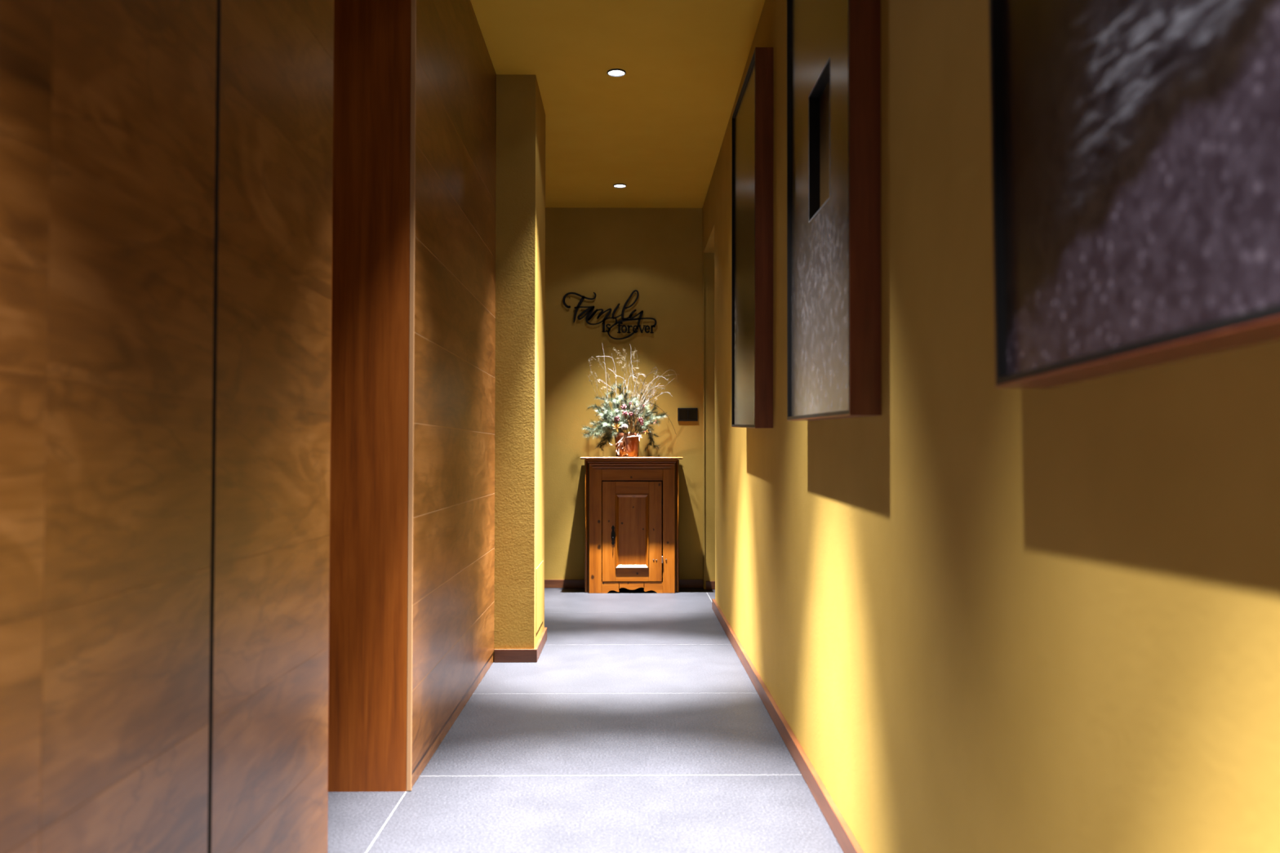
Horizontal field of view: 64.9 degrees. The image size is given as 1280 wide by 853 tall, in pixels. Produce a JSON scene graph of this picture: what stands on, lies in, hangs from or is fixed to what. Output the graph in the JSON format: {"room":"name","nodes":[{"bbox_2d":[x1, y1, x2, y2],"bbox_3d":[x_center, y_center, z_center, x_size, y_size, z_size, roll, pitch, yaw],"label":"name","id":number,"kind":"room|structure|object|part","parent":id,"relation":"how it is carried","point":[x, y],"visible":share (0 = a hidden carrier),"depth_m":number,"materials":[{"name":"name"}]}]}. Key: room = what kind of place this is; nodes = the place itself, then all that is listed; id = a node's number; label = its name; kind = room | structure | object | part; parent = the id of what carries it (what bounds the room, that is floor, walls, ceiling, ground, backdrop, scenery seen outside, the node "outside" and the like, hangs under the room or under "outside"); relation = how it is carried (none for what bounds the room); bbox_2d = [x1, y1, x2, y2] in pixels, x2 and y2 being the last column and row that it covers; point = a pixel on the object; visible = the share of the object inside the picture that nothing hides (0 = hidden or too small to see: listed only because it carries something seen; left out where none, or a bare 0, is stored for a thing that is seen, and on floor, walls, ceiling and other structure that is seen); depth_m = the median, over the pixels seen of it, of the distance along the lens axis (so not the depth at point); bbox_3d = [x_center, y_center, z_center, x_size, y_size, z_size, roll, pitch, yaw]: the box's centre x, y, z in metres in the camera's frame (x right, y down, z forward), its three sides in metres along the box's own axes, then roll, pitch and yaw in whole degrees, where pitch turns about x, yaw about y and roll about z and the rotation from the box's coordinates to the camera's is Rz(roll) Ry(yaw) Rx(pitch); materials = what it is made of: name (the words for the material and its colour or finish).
{"room":"home hallway","nodes":[
{"label":"home hallway","id":0,"kind":"room"},
{"bbox_2d":[0,0,334,852],"bbox_3d":[-0.674,-0.385,-0.546,0.120,2.500,5.304,0,-2,-1],"label":"wall","id":1,"kind":"structure","parent":0,"point":[166,166],"depth_m":1.34,"materials":[{"name":"brown wood"}]},
{"bbox_2d":[328,0,496,791],"bbox_3d":[-0.947,-0.279,3.459,0.685,2.500,1.624,0,-2,-1],"label":"wall","id":2,"kind":"structure","parent":0,"point":[411,614],"depth_m":2.67,"materials":[{"name":"brown wood"}]},
{"bbox_2d":[493,74,545,662],"bbox_3d":[-0.874,-0.250,4.530,0.854,2.500,0.517,0,-2,-1],"label":"wall pillar","id":3,"kind":"structure","parent":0,"point":[520,196],"depth_m":4.28,"materials":[{"name":"paint"}]},
{"bbox_2d":[493,627,546,662],"bbox_3d":[-0.526,0.972,4.498,0.180,0.054,0.535,0,-2,-1],"label":"baseboard","id":4,"kind":"structure","parent":3,"relation":"attached to","point":[500,655],"depth_m":4.23,"materials":[{"name":"brown wood"}]},
{"bbox_2d":[327,587,843,852],"bbox_3d":[-0.020,0.986,1.729,3.400,0.120,9.910,0,-2,-1],"label":"floor","id":5,"kind":"structure","parent":0,"point":[637,725],"depth_m":2.89,"materials":[{"name":"grey tile"}]},
{"bbox_2d":[580,457,682,593],"bbox_3d":[-0.054,0.622,6.418,0.639,0.855,0.320,0,-2,-1],"label":"base cabinet","id":6,"kind":"object","parent":5,"relation":"on","point":[632,504],"visible":1,"depth_m":6.34,"materials":[{"name":"brown wood"}]},
{"bbox_3d":[-0.340,0.632,6.454,0.043,0.838,0.241,0,-2,-9],"label":"panel","id":7,"kind":"part","parent":6,"relation":"part of","materials":[{"name":"brown wood"}]},
{"bbox_3d":[-0.169,0.684,6.325,0.027,0.120,0.013,0,-2,-1],"label":"lock plate","id":8,"kind":"part","parent":6,"relation":"part of","materials":[{"name":"black metal"}]},
{"bbox_2d":[581,343,679,457],"bbox_3d":[-0.066,-0.170,6.425,0.656,0.728,0.294,0,-2,-11],"label":"flower arrangement","id":9,"kind":"object","parent":6,"relation":"on","point":[627,444],"visible":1,"depth_m":6.39,"materials":[{"name":"plant"}]},
{"bbox_3d":[-0.082,0.119,6.434,0.169,0.152,0.169,0,-2,-1],"label":"pot","id":10,"kind":"part","parent":9,"relation":"part of","materials":[{"name":"ceramic"}]},
{"bbox_3d":[-0.036,-0.258,6.407,0.039,0.498,0.076,0,-2,-1],"label":"grass stem","id":11,"kind":"part","parent":9,"relation":"part of","materials":[{"name":"beige plant"}]},
{"bbox_3d":[-0.054,0.212,6.332,0.579,0.012,0.048,0,-2,-1],"label":"cornice moulding","id":12,"kind":"part","parent":6,"relation":"part of","materials":[{"name":"brown wood"}]},
{"bbox_3d":[-0.051,0.271,6.346,0.485,0.004,0.017,0,-2,-1],"label":"cornice moulding","id":13,"kind":"part","parent":6,"relation":"part of","materials":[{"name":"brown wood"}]},
{"bbox_3d":[-0.052,0.254,6.340,0.495,0.018,0.030,0,-2,-1],"label":"cornice moulding","id":14,"kind":"part","parent":6,"relation":"part of","materials":[{"name":"brown wood"}]},
{"bbox_3d":[-0.050,0.237,6.335,0.536,0.014,0.042,0,-2,-1],"label":"cornice moulding","id":15,"kind":"part","parent":6,"relation":"part of","materials":[{"name":"brown wood"}]},
{"bbox_3d":[-0.051,0.224,6.339,0.557,0.012,0.034,0,-2,-1],"label":"cornice moulding","id":16,"kind":"part","parent":6,"relation":"part of","materials":[{"name":"brown wood"}]},
{"bbox_3d":[-0.049,0.279,6.356,0.384,0.122,0.021,0,-2,-1],"label":"rail","id":17,"kind":"part","parent":6,"relation":"part of","materials":[{"name":"brown wood"}]},
{"bbox_3d":[-0.050,0.658,6.336,0.210,0.468,0.019,0,-2,-1],"label":"panel moulding","id":18,"kind":"part","parent":6,"relation":"part of","materials":[{"name":"brown wood"}]},
{"bbox_3d":[-0.050,0.933,6.333,0.210,0.082,0.013,0,-2,-1],"label":"door rail","id":19,"kind":"part","parent":6,"relation":"part of","materials":[{"name":"brown wood"}]},
{"bbox_3d":[-0.050,0.386,6.348,0.210,0.078,0.013,0,-2,-1],"label":"door rail","id":20,"kind":"part","parent":6,"relation":"part of","materials":[{"name":"brown wood"}]},
{"bbox_3d":[0.236,0.632,6.461,0.041,0.838,0.241,0,-2,7],"label":"panel","id":21,"kind":"part","parent":6,"relation":"part of","materials":[{"name":"brown wood"}]},
{"bbox_2d":[470,0,764,208],"bbox_3d":[-0.020,-1.623,1.798,3.400,0.100,9.910,0,-2,-1],"label":"ceiling","id":22,"kind":"structure","parent":0,"point":[657,129],"depth_m":4.40,"materials":[{"name":"paint"}]},
{"bbox_2d":[606,68,626,76],"bbox_3d":[-0.100,-1.504,4.280,0.081,0.006,0.081,0,-2,-1],"label":"recessed light","id":23,"kind":"object","parent":22,"relation":"in","point":[613,72],"visible":1,"depth_m":4.28,"materials":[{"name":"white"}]},
{"bbox_2d":[613,183,626,187],"bbox_3d":[-0.122,-1.456,6.090,0.081,0.006,0.081,0,-2,-1],"label":"recessed light","id":24,"kind":"object","parent":22,"relation":"in","point":[616,185],"visible":1,"depth_m":6.09,"materials":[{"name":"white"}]},
{"bbox_2d":[544,205,715,589],"bbox_3d":[-0.075,-0.195,6.632,3.400,2.500,0.210,0,-2,-1],"label":"wall","id":25,"kind":"structure","parent":0,"point":[611,254],"depth_m":6.62,"materials":[{"name":"paint"}]},
{"bbox_2d":[562,289,657,339],"bbox_3d":[-0.199,-0.734,6.621,0.618,0.329,0.018,0,-2,-1],"label":"wall sign","id":26,"kind":"object","parent":25,"relation":"attached to","point":[590,308],"visible":1,"depth_m":6.61,"materials":[{"name":"black metal"}]},
{"bbox_2d":[544,579,702,587],"bbox_3d":[-0.456,1.027,6.574,1.738,0.054,0.012,0,-2,-1],"label":"baseboard","id":27,"kind":"structure","parent":25,"relation":"attached to","point":[548,583],"depth_m":6.57,"materials":[{"name":"brown wood"}]},
{"bbox_2d":[677,408,697,421],"bbox_3d":[0.313,-0.079,6.612,0.130,0.087,0.013,0,-2,-1],"label":"wall control panel","id":28,"kind":"object","parent":25,"relation":"attached to","point":[683,414],"visible":1,"depth_m":6.61,"materials":[{"name":"black plastic"}]},
{"bbox_2d":[706,581,715,589],"bbox_3d":[0.926,1.025,6.500,1.000,0.054,0.012,0,-2,-1],"label":"baseboard","id":29,"kind":"structure","parent":25,"relation":"attached to","point":[709,584],"depth_m":6.49,"materials":[{"name":"brown wood"}]},
{"bbox_2d":[703,0,1279,852],"bbox_3d":[0.539,-0.326,1.675,0.140,2.500,9.720,0,-2,-1],"label":"wall","id":30,"kind":"structure","parent":0,"point":[986,618],"depth_m":1.39,"materials":[{"name":"paint"}]},
{"bbox_2d":[702,252,704,581],"bbox_3d":[0.414,-0.067,6.570,0.004,2.129,0.098,0,-2,-1],"label":"trim","id":31,"kind":"structure","parent":30,"relation":"attached to","point":[703,255],"depth_m":6.56,"materials":[{"name":"paint"}]},
{"bbox_2d":[731,47,773,428],"bbox_3d":[0.415,-0.639,3.782,0.061,1.285,0.770,0,0,-1],"label":"framed picture","id":32,"kind":"object","parent":30,"relation":"attached to","point":[752,218],"visible":1,"depth_m":3.51,"materials":[{"name":"brown wood"}]},
{"bbox_2d":[734,60,755,424],"bbox_3d":[0.398,-0.639,3.781,0.006,1.263,0.748,0,0,-1],"label":"print","id":33,"kind":"object","parent":32,"relation":"on","point":[744,108],"depth_m":3.76},
{"bbox_3d":[0.419,-0.637,3.398,0.061,1.285,0.003,0,0,-1],"label":"frame","id":34,"kind":"part","parent":32,"relation":"part of","materials":[{"name":"brown wood"}]},
{"bbox_2d":[711,599,863,852],"bbox_3d":[0.466,0.886,1.244,0.015,0.054,8.923,0,-2,-1],"label":"baseboard","id":35,"kind":"structure","parent":30,"relation":"attached to","point":[844,836],"depth_m":2.82,"materials":[{"name":"brown wood"}]},
{"bbox_2d":[786,0,881,421],"bbox_3d":[0.431,-0.661,2.332,0.061,1.285,0.770,0,0,-1],"label":"framed picture","id":36,"kind":"object","parent":30,"relation":"attached to","point":[834,247],"visible":1,"depth_m":2.15,"materials":[{"name":"brown wood"}]},
{"bbox_2d":[791,0,848,416],"bbox_3d":[0.414,-0.661,2.331,0.006,1.263,0.748,0,0,-1],"label":"print","id":37,"kind":"object","parent":36,"relation":"on","point":[820,28],"depth_m":2.32},
{"bbox_3d":[0.431,-0.020,2.326,0.061,0.004,0.764,0,0,-1],"label":"frame rail","id":38,"kind":"part","parent":36,"relation":"part of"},
{"bbox_3d":[0.436,-0.664,1.948,0.061,1.285,0.004,0,-1,-1],"label":"frame","id":39,"kind":"part","parent":36,"relation":"part of","materials":[{"name":"brown wood"}]},
{"bbox_2d":[988,0,1279,387],"bbox_3d":[0.448,-0.706,0.820,0.061,1.285,0.770,0,-3,-1],"label":"framed picture","id":40,"kind":"object","parent":30,"relation":"attached to","point":[1135,144],"visible":1,"depth_m":0.88,"materials":[{"name":"brown wood"}]},
{"bbox_3d":[0.444,-0.687,1.203,0.061,1.285,0.003,0,-3,-1],"label":"frame","id":41,"kind":"part","parent":40,"relation":"part of","materials":[{"name":"brown wood"}]},
{"bbox_3d":[0.449,-0.065,0.788,0.061,0.003,0.764,0,-3,-1],"label":"frame rail","id":42,"kind":"part","parent":40,"relation":"part of","materials":[{"name":"brown wood"}]}
]}

